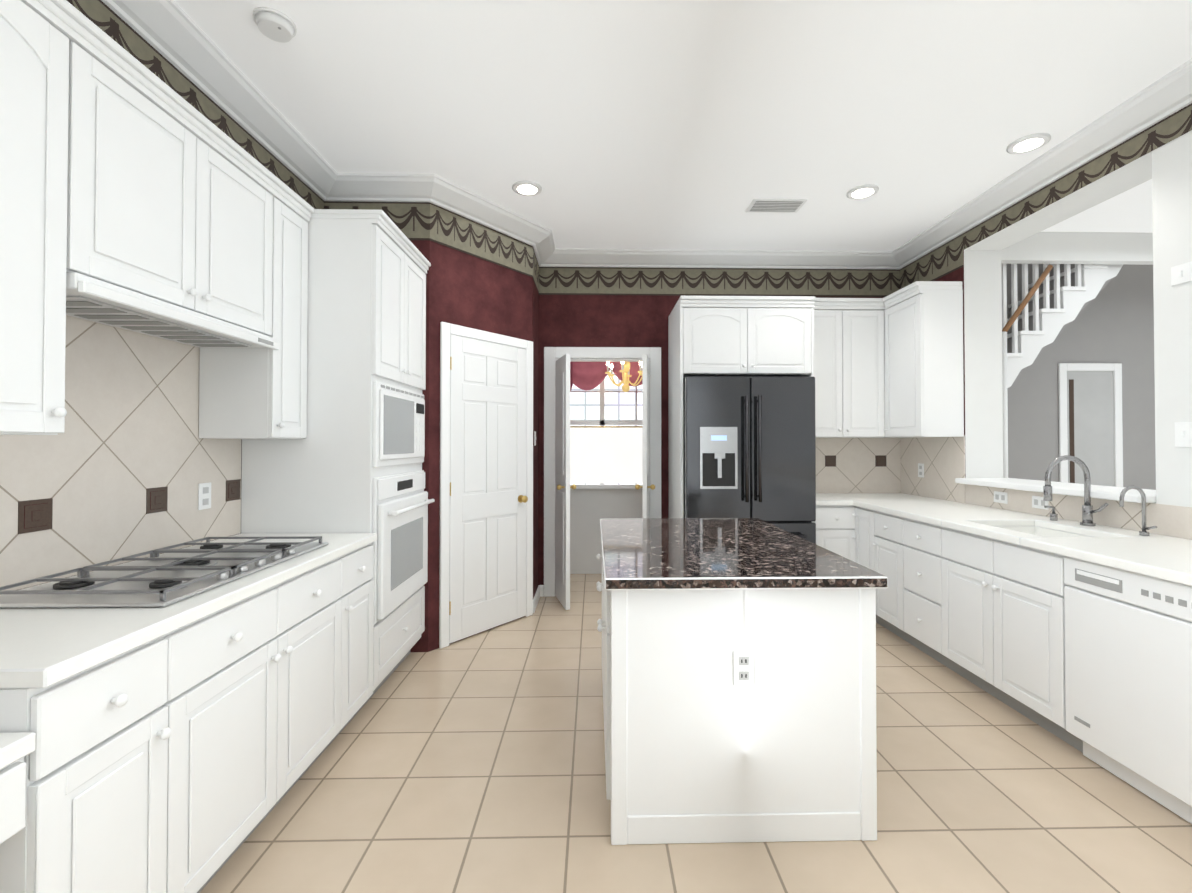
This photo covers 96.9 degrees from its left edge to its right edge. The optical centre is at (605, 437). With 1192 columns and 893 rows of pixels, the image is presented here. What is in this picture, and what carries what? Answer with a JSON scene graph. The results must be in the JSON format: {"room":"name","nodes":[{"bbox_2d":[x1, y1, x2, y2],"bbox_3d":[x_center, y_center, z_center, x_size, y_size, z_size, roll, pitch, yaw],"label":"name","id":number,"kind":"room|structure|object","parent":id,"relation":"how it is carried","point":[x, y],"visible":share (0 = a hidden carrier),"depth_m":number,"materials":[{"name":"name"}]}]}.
{"room":"kitchen","nodes":[
{"label":"kitchen","id":0,"kind":"room"},
{"bbox_2d":[0,130,1191,651],"bbox_3d":[2.615,-0.145,1.988,9.050,3.050,7.400,0,-1,-1],"label":"wall","id":1,"kind":"structure","parent":0,"point":[126,462],"depth_m":3.47,"materials":[{"name":"tile"}]},
{"bbox_2d":[0,0,103,434],"bbox_3d":[-1.622,-0.565,1.166,0.322,1.111,0.664,0,-1,-1],"label":"upper cabinet","id":2,"kind":"object","parent":1,"relation":"attached to","point":[52,72],"depth_m":1.38,"materials":[{"name":"white wood"}]},
{"bbox_2d":[100,48,215,316],"bbox_3d":[-1.634,-0.785,1.699,0.322,0.659,0.512,0,-1,-1],"label":"upper cabinet","id":3,"kind":"object","parent":1,"relation":"attached to","point":[121,166],"depth_m":1.72,"materials":[{"name":"white wood"}]},
{"bbox_2d":[66,272,278,349],"bbox_3d":[-1.617,-0.421,1.895,0.355,0.056,0.900,0,-1,-1],"label":"range hood","id":4,"kind":"object","parent":3,"relation":"attached to","point":[88,298],"visible":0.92,"depth_m":1.79,"materials":[{"name":"white metal"}]},
{"bbox_2d":[198,482,210,509],"bbox_3d":[-1.810,0.265,2.383,0.008,0.118,0.075,0,-1,-1],"label":"electrical outlet plate","id":5,"kind":"object","parent":1,"relation":"attached to","point":[204,495],"visible":1,"depth_m":2.37,"materials":[{"name":"white plastic"}]},
{"bbox_2d":[101,0,344,200],"bbox_3d":[-1.706,-1.628,0.882,0.160,0.110,5.150,0,-1,-1],"label":"crown molding","id":6,"kind":"structure","parent":1,"relation":"attached to","point":[177,36],"depth_m":2.39,"materials":[{"name":"white wood"}]},
{"bbox_2d":[212,140,279,339],"bbox_3d":[-1.643,-0.780,2.097,0.322,0.659,0.512,0,-1,-1],"label":"upper cabinet","id":7,"kind":"object","parent":1,"relation":"attached to","point":[247,202],"depth_m":2.18,"materials":[{"name":"white wood"}]},
{"bbox_2d":[199,192,311,438],"bbox_3d":[-1.651,-0.550,2.467,0.322,1.111,0.348,0,-1,-1],"label":"upper cabinet","id":8,"kind":"object","parent":1,"relation":"attached to","point":[245,393],"depth_m":2.38,"materials":[{"name":"white wood"}]},
{"bbox_2d":[337,173,444,203],"bbox_3d":[-1.371,-1.599,3.385,0.585,0.110,0.160,0,-1,-1],"label":"crown molding","id":9,"kind":"structure","parent":1,"relation":"attached to","point":[352,187],"depth_m":3.37,"materials":[{"name":"white wood"}]},
{"bbox_2d":[439,322,532,648],"bbox_3d":[-0.843,0.317,3.855,0.541,2.170,0.694,0,-1,-1],"label":"pantry door","id":10,"kind":"structure","parent":1,"relation":"in","point":[486,486],"depth_m":3.80,"materials":[{"name":"white wood"}]},
{"bbox_2d":[435,184,556,263],"bbox_3d":[-0.799,-1.591,4.028,0.744,0.110,1.080,0,-1,-1],"label":"crown molding","id":11,"kind":"structure","parent":1,"relation":"attached to","point":[459,200],"depth_m":3.85,"materials":[{"name":"white wood"}]},
{"bbox_2d":[534,431,535,445],"bbox_3d":[-0.590,0.008,4.414,0.012,0.118,0.075,0,-1,-1],"label":"switch plate","id":12,"kind":"object","parent":1,"relation":"attached to","point":[534,438],"visible":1,"depth_m":4.39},
{"bbox_2d":[533,585,542,612],"bbox_3d":[-0.579,1.359,4.459,0.030,0.100,0.470,0,-1,-1],"label":"baseboard","id":13,"kind":"structure","parent":1,"relation":"attached to","point":[539,593],"depth_m":4.47,"materials":[{"name":"white wood"}]},
{"bbox_2d":[555,354,576,609],"bbox_3d":[-0.346,0.359,4.494,0.200,2.080,0.413,0,-1,-1],"label":"door leaf","id":14,"kind":"structure","parent":1,"relation":"in","point":[562,479],"depth_m":4.38,"materials":[{"name":"white wood"}]},
{"bbox_2d":[544,347,660,596],"bbox_3d":[-0.030,0.302,4.763,1.048,2.220,0.120,0,-1,-1],"label":"trim","id":15,"kind":"structure","parent":1,"relation":"attached to","point":[552,355],"depth_m":4.71,"materials":[{"name":"white wood"}]},
{"bbox_2d":[570,369,642,488],"bbox_3d":[-0.041,-0.154,5.498,1.560,1.410,0.058,0,-1,-1],"label":"window","id":16,"kind":"structure","parent":1,"relation":"in","point":[606,401],"depth_m":5.52,"materials":[{"name":"glass"}]},
{"bbox_2d":[570,362,641,391],"bbox_3d":[0.061,-0.490,5.409,1.120,0.720,0.048,0,-1,-1],"label":"curtain valance","id":17,"kind":"object","parent":16,"relation":"hanging from","point":[588,375],"visible":0.46,"depth_m":5.41,"materials":[{"name":"fabric"}]},
{"bbox_2d":[570,426,642,482],"bbox_3d":[-0.040,0.176,5.440,1.520,0.588,0.024,0,-1,-1],"label":"window shade","id":18,"kind":"object","parent":16,"relation":"hanging from","point":[605,454],"visible":0.52,"depth_m":5.44,"materials":[{"name":"white fabric"}]},
{"bbox_2d":[67,0,1191,296],"bbox_3d":[0.474,-1.443,1.552,4.543,0.255,6.396,0,-1,-1],"label":"trim","id":19,"kind":"structure","parent":1,"relation":"attached to","point":[431,222],"depth_m":3.80,"materials":[{"name":"paper"}]},
{"bbox_2d":[635,354,654,517],"bbox_3d":[0.318,0.359,4.503,0.166,2.080,0.420,0,-1,-1],"label":"door leaf","id":20,"kind":"structure","parent":1,"relation":"in","point":[646,486],"depth_m":4.31,"materials":[{"name":"white wood"}]},
{"bbox_2d":[538,248,892,268],"bbox_3d":[0.953,-1.583,4.688,3.110,0.110,0.160,0,-1,-1],"label":"crown molding","id":21,"kind":"structure","parent":1,"relation":"attached to","point":[566,257],"depth_m":4.67,"materials":[{"name":"white wood"}]},
{"bbox_2d":[814,298,881,437],"bbox_3d":[2.151,-0.585,4.592,1.045,1.170,0.368,0,-1,-1],"label":"upper cabinet","id":22,"kind":"object","parent":1,"relation":"attached to","point":[847,331],"depth_m":4.45,"materials":[{"name":"white wood"}]},
{"bbox_2d":[918,463,923,477],"bbox_3d":[2.670,0.279,4.475,0.008,0.118,0.075,0,-1,-1],"label":"electrical outlet plate","id":23,"kind":"object","parent":1,"relation":"attached to","point":[920,469],"visible":1,"depth_m":4.47,"materials":[{"name":"white plastic"}]},
{"bbox_2d":[882,281,963,437],"bbox_3d":[2.505,-0.589,4.191,0.355,1.170,0.450,0,-1,-1],"label":"upper cabinet","id":24,"kind":"object","parent":1,"relation":"attached to","point":[890,366],"depth_m":3.97,"materials":[{"name":"white wood"}]},
{"bbox_2d":[994,491,1007,503],"bbox_3d":[2.692,0.409,3.603,0.008,0.075,0.118,0,-1,-1],"label":"outlet","id":25,"kind":"object","parent":1,"relation":"attached to","point":[1000,497],"visible":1,"depth_m":3.60,"materials":[{"name":"white plastic"}]},
{"bbox_2d":[885,58,1191,269],"bbox_3d":[2.669,-1.620,1.606,0.160,0.110,6.400,0,-1,-1],"label":"crown molding","id":26,"kind":"structure","parent":1,"relation":"attached to","point":[1172,92],"depth_m":3.01,"materials":[{"name":"white wood"}]},
{"bbox_2d":[1032,496,1048,509],"bbox_3d":[2.700,0.405,3.284,0.008,0.075,0.118,0,-1,-1],"label":"outlet","id":27,"kind":"object","parent":1,"relation":"attached to","point":[1038,502],"visible":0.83,"depth_m":3.29,"materials":[{"name":"white plastic"}]},
{"bbox_2d":[955,478,1155,502],"bbox_3d":[2.837,0.314,3.288,0.425,0.038,1.336,0,-1,-1],"label":"sill","id":28,"kind":"structure","parent":1,"relation":"attached to","point":[1099,491],"depth_m":3.16,"materials":[{"name":"white wood"}]},
{"bbox_2d":[1058,363,1122,486],"bbox_3d":[4.479,0.364,4.873,0.590,2.100,0.020,0,-1,-1],"label":"door frame","id":29,"kind":"structure","parent":1,"relation":"attached to","point":[1090,418],"depth_m":4.88,"materials":[{"name":"wood"}]},
{"bbox_2d":[1171,261,1191,285],"bbox_3d":[2.722,-0.774,2.498,0.012,0.090,0.090,0,-1,-1],"label":"door chime","id":30,"kind":"object","parent":1,"relation":"attached to","point":[1181,273],"visible":1,"depth_m":2.50,"materials":[{"name":"white plastic"}]},
{"bbox_2d":[1175,422,1191,446],"bbox_3d":[2.722,-0.014,2.489,0.012,0.118,0.075,0,-1,-1],"label":"light switch","id":31,"kind":"object","parent":1,"relation":"attached to","point":[1183,434],"visible":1,"depth_m":2.49,"materials":[{"name":"white plastic"}]},
{"bbox_2d":[174,0,1191,250],"bbox_3d":[2.615,-1.710,2.006,9.050,0.080,7.400,0,-1,-1],"label":"ceiling","id":32,"kind":"structure","parent":0,"point":[652,124],"depth_m":2.59,"materials":[{"name":"white paint"}]},
{"bbox_2d":[253,7,296,42],"bbox_3d":[-1.329,-1.647,2.119,0.150,0.042,0.150,0,-1,-1],"label":"smoke detector","id":33,"kind":"object","parent":32,"relation":"attached to","point":[275,25],"visible":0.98,"depth_m":2.09,"materials":[{"name":"white plastic"}]},
{"bbox_2d":[512,180,541,195],"bbox_3d":[-0.522,-1.645,3.492,0.196,0.014,0.196,0,-1,-1],"label":"recessed light","id":34,"kind":"object","parent":32,"relation":"in","point":[527,188],"visible":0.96,"depth_m":3.47,"materials":[{"name":"white plastic"}]},
{"bbox_2d":[605,362,641,391],"bbox_3d":[0.189,-1.034,5.064,0.397,1.199,0.407,0,-1,-1],"label":"chandelier","id":35,"kind":"object","parent":32,"relation":"hanging from","point":[625,368],"visible":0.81,"depth_m":5.02,"materials":[{"name":"gold metal"}]},
{"bbox_2d":[745,199,807,212],"bbox_3d":[1.205,-1.644,3.747,0.380,0.011,0.200,0,-1,-1],"label":"ceiling vent","id":36,"kind":"object","parent":32,"relation":"in","point":[778,205],"visible":1,"depth_m":3.73,"materials":[{"name":"white metal"}]},
{"bbox_2d":[847,184,878,199],"bbox_3d":[1.722,-1.645,3.543,0.196,0.014,0.196,0,-1,-1],"label":"recessed light","id":37,"kind":"object","parent":32,"relation":"in","point":[862,191],"visible":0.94,"depth_m":3.52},
{"bbox_2d":[1006,133,1050,153],"bbox_3d":[2.378,-1.651,2.972,0.196,0.014,0.196,0,-1,-1],"label":"recessed light","id":38,"kind":"object","parent":32,"relation":"in","point":[1028,143],"visible":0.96,"depth_m":2.96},
{"bbox_2d":[200,574,1191,892],"bbox_3d":[2.615,1.410,1.969,9.050,0.060,7.400,0,-1,-1],"label":"floor","id":39,"kind":"structure","parent":0,"point":[474,764],"depth_m":1.97,"materials":[{"name":"tile"}]},
{"bbox_2d":[0,745,35,864],"bbox_3d":[-1.350,0.688,0.620,0.471,0.151,0.827,0,-1,-1],"label":"base cabinet","id":40,"kind":"object","parent":39,"relation":"on","point":[18,763],"depth_m":1.01,"materials":[{"name":"white wood"}]},
{"bbox_2d":[0,617,195,892],"bbox_3d":[-1.457,0.936,1.222,0.659,0.870,0.381,0,-1,-1],"label":"base cabinet","id":41,"kind":"object","parent":39,"relation":"on","point":[180,746],"depth_m":1.21,"materials":[{"name":"white wood"}]},
{"bbox_2d":[0,573,295,892],"bbox_3d":[-1.465,0.940,1.591,0.659,0.870,0.583,0,-1,-1],"label":"base cabinet","id":42,"kind":"object","parent":39,"relation":"on","point":[246,626],"depth_m":1.63,"materials":[{"name":"white wood"}]},
{"bbox_2d":[0,536,328,607],"bbox_3d":[-1.474,0.447,1.873,0.530,0.040,0.890,0,-1,-1],"label":"cooktop","id":43,"kind":"object","parent":42,"relation":"in","point":[169,576],"visible":1,"depth_m":1.70,"materials":[{"name":"silver metal"}]},
{"bbox_2d":[220,537,376,718],"bbox_3d":[-1.484,0.950,2.432,0.659,0.870,0.392,0,-1,-1],"label":"base cabinet","id":44,"kind":"object","parent":39,"relation":"on","point":[362,551],"depth_m":2.49,"materials":[{"name":"white wood"}]},
{"bbox_2d":[255,549,351,786],"bbox_3d":[-1.476,0.946,2.060,0.659,0.870,0.580,0,-1,-1],"label":"base cabinet","id":45,"kind":"object","parent":39,"relation":"on","point":[322,667],"depth_m":2.12,"materials":[{"name":"white wood"}]},
{"bbox_2d":[241,209,434,714],"bbox_3d":[-1.455,0.122,3.040,0.744,2.540,0.794,0,-1,-1],"label":"tall cabinet","id":46,"kind":"object","parent":39,"relation":"on","point":[353,461],"visible":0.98,"depth_m":2.66,"materials":[{"name":"white wood"}]},
{"bbox_2d":[668,296,815,522],"bbox_3d":[1.094,0.158,4.408,1.052,2.500,0.680,0,-1,-1],"label":"cabinet","id":47,"kind":"object","parent":39,"relation":"on","point":[769,336],"visible":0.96,"depth_m":4.11,"materials":[{"name":"white wood"}]},
{"bbox_2d":[597,518,887,844],"bbox_3d":[0.457,0.929,2.446,0.999,0.912,1.400,0,-1,-1],"label":"kitchen island","id":48,"kind":"object","parent":39,"relation":"on","point":[739,675],"visible":1,"depth_m":1.80,"materials":[{"name":"wood"}]},
{"bbox_2d":[683,376,815,543],"bbox_3d":[1.094,0.471,4.328,0.990,1.873,0.798,0,-1,-1],"label":"fridge","id":49,"kind":"object","parent":39,"relation":"on","point":[749,447],"visible":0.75,"depth_m":4.00,"materials":[{"name":"black metal"}]},
{"bbox_2d":[815,497,854,559],"bbox_3d":[1.801,0.974,4.422,0.336,0.870,0.650,0,-1,-1],"label":"base cabinet","id":50,"kind":"object","parent":39,"relation":"on","point":[833,516],"depth_m":4.14,"materials":[{"name":"white wood"}]},
{"bbox_2d":[839,497,946,504],"bbox_3d":[2.294,0.974,4.433,0.765,0.870,0.650,0,-1,-1],"label":"base cabinet","id":51,"kind":"object","parent":39,"relation":"on","point":[858,500],"depth_m":4.08,"materials":[{"name":"white stone"}]},
{"bbox_2d":[851,501,942,623],"bbox_3d":[2.302,0.969,3.993,0.762,0.870,0.348,0,-1,-1],"label":"base cabinet","id":52,"kind":"object","parent":39,"relation":"on","point":[864,535],"depth_m":3.99,"materials":[{"name":"white wood"}]},
{"bbox_2d":[867,505,990,633],"bbox_3d":[2.328,0.965,3.723,0.722,0.870,0.421,0,-1,-1],"label":"base cabinet","id":53,"kind":"object","parent":39,"relation":"on","point":[884,514],"depth_m":3.69,"materials":[{"name":"white wood"}]},
{"bbox_2d":[895,513,1074,680],"bbox_3d":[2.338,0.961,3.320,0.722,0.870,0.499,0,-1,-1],"label":"base cabinet","id":54,"kind":"object","parent":39,"relation":"on","point":[973,594],"depth_m":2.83,"materials":[{"name":"white wood"}]},
{"bbox_2d":[1043,455,1108,525],"bbox_3d":[2.525,0.289,2.927,0.271,0.382,0.323,0,-1,-1],"label":"faucet","id":55,"kind":"object","parent":54,"relation":"on","point":[1088,511],"visible":1,"depth_m":2.87,"materials":[{"name":"silver metal"}]},
{"bbox_2d":[1064,556,1191,823],"bbox_3d":[2.311,0.945,2.017,0.616,0.861,0.592,0,-1,-1],"label":"dishwasher","id":56,"kind":"object","parent":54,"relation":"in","point":[1128,670],"visible":1,"depth_m":2.02,"materials":[{"name":"white metal"}]},
{"bbox_2d":[1119,486,1156,535],"bbox_3d":[2.567,0.355,2.546,0.136,0.242,0.075,0,-1,-1],"label":"faucet","id":57,"kind":"object","parent":54,"relation":"on","point":[1144,532],"visible":1,"depth_m":2.56,"materials":[{"name":"silver metal"}]},
{"bbox_2d":[1001,263,1122,477],"bbox_3d":[3.625,-0.113,4.548,1.306,3.046,0.635,0,-1,-1],"label":"staircase","id":58,"kind":"structure","parent":39,"relation":"on","point":[1051,305],"depth_m":4.32,"materials":[{"name":"white wood"}]}
]}

